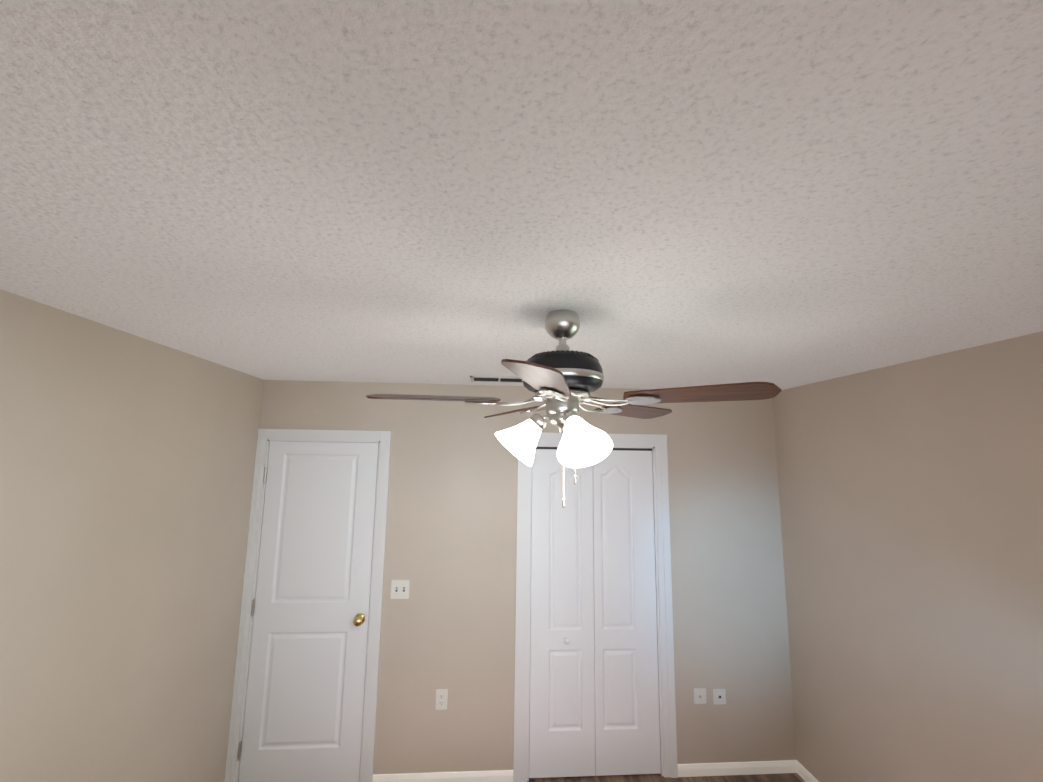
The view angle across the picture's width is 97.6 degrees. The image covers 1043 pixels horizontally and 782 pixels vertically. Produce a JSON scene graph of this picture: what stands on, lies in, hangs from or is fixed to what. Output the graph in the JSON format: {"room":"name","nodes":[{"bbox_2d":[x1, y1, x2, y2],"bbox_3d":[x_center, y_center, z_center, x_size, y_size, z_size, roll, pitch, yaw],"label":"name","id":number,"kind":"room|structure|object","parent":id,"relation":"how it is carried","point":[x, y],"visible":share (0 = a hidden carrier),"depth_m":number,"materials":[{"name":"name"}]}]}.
{"room":"empty bedroom","nodes":[
{"label":"empty bedroom","id":0,"kind":"room"},
{"bbox_2d":[0,289,263,781],"bbox_3d":[-1.645,0.898,1.205,0.100,2.440,3.500,1,-8,-4],"label":"wall","id":1,"kind":"structure","parent":0,"point":[127,463],"depth_m":1.84,"materials":[{"name":"paint"}]},
{"bbox_2d":[0,0,1042,389],"bbox_3d":[0.167,-0.316,1.514,3.700,0.100,3.500,1,-8,-4],"label":"ceiling","id":2,"kind":"structure","parent":0,"point":[662,194],"depth_m":0.81,"materials":[{"name":"white paint"}]},
{"bbox_2d":[470,376,522,382],"bbox_3d":[-0.138,-0.072,2.849,0.360,0.010,0.170,1,-8,-4],"label":"ceiling vent","id":3,"kind":"object","parent":2,"relation":"in","point":[494,379],"visible":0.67,"depth_m":2.83,"materials":[{"name":"white"}]},
{"bbox_2d":[366,310,780,507],"bbox_3d":[0.089,0.055,1.494,1.166,0.642,1.198,1,-8,-4],"label":"ceiling fan","id":4,"kind":"object","parent":2,"relation":"hanging from","point":[562,381],"visible":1,"depth_m":1.40,"materials":[{"name":"silver metal"}]},
{"bbox_2d":[260,380,796,774],"bbox_3d":[0.026,1.182,3.009,3.500,2.440,0.100,1,-8,-4],"label":"wall","id":5,"kind":"structure","parent":0,"point":[450,549],"depth_m":2.99,"materials":[{"name":"paint"}]},
{"bbox_2d":[224,429,391,781],"bbox_3d":[-1.299,1.309,2.885,0.844,2.117,0.117,1,-8,-4],"label":"door frame","id":6,"kind":"structure","parent":5,"relation":"attached to","point":[264,439],"depth_m":2.85,"materials":[{"name":"white wood"}]},
{"bbox_2d":[238,441,378,781],"bbox_3d":[-1.307,1.337,2.825,0.704,2.030,0.101,1,-8,-4],"label":"entry door","id":7,"kind":"structure","parent":5,"relation":"in","point":[303,718],"depth_m":2.83,"materials":[{"name":"white wood"}]},
{"bbox_2d":[391,580,409,598],"bbox_3d":[-0.766,1.254,2.879,0.116,0.116,0.021,1,-8,-4],"label":"switch plate","id":8,"kind":"object","parent":5,"relation":"attached to","point":[400,589],"visible":1,"depth_m":2.88,"materials":[{"name":"white plastic"}]},
{"bbox_2d":[435,689,447,709],"bbox_3d":[-0.492,1.903,2.813,0.072,0.116,0.008,1,-8,-4],"label":"outlet","id":9,"kind":"object","parent":5,"relation":"attached to","point":[441,698],"visible":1,"depth_m":2.81,"materials":[{"name":"white plastic"}]},
{"bbox_2d":[372,770,512,781],"bbox_3d":[-0.470,2.337,2.750,0.841,0.066,0.013,1,-8,-4],"label":"baseboard","id":10,"kind":"structure","parent":5,"relation":"attached to","point":[493,775],"depth_m":2.75,"materials":[{"name":"white wood"}]},
{"bbox_2d":[529,449,660,777],"bbox_3d":[0.473,1.393,2.968,0.827,2.003,0.066,1,-8,-4],"label":"bifold closet door","id":11,"kind":"structure","parent":5,"relation":"in","point":[594,702],"depth_m":2.96,"materials":[{"name":"white wood"}]},
{"bbox_2d":[513,432,677,781],"bbox_3d":[0.471,1.348,3.010,1.025,2.125,0.117,1,-8,-4],"label":"trim","id":12,"kind":"structure","parent":5,"relation":"attached to","point":[656,444],"depth_m":2.96,"materials":[{"name":"white wood"}]},
{"bbox_2d":[693,688,705,703],"bbox_3d":[1.145,1.957,2.922,0.082,0.090,0.016,1,-8,-4],"label":"outlet plate","id":13,"kind":"object","parent":5,"relation":"attached to","point":[699,695],"visible":1,"depth_m":2.92,"materials":[{"name":"white plastic"}]},
{"bbox_2d":[713,689,725,703],"bbox_3d":[1.274,1.967,2.934,0.082,0.090,0.007,1,-8,-4],"label":"outlet plate","id":14,"kind":"object","parent":5,"relation":"attached to","point":[719,696],"visible":1,"depth_m":2.93,"materials":[{"name":"white plastic"}]},
{"bbox_2d":[678,760,796,776],"bbox_3d":[1.356,2.381,2.878,0.770,0.066,0.013,1,-8,-4],"label":"baseboard","id":15,"kind":"structure","parent":5,"relation":"attached to","point":[738,768],"depth_m":2.87,"materials":[{"name":"white wood"}]},
{"bbox_2d":[527,773,804,781],"bbox_3d":[0.133,2.197,1.149,3.700,0.100,3.500,1,-8,-4],"label":"floor","id":16,"kind":"structure","parent":0,"point":[788,777],"depth_m":2.83,"materials":[{"name":"wood"}]},
{"bbox_2d":[773,331,1042,781],"bbox_3d":[1.945,0.983,1.458,0.100,2.440,3.500,1,-8,-4],"label":"wall","id":17,"kind":"structure","parent":0,"point":[911,501],"depth_m":2.13,"materials":[{"name":"paint"}]},
{"bbox_2d":[796,761,818,781],"bbox_3d":[1.872,2.159,1.298,0.013,0.066,3.270,1,-8,-4],"label":"baseboard","id":18,"kind":"structure","parent":17,"relation":"attached to","point":[803,773],"depth_m":2.83,"materials":[{"name":"white wood"}]}
]}

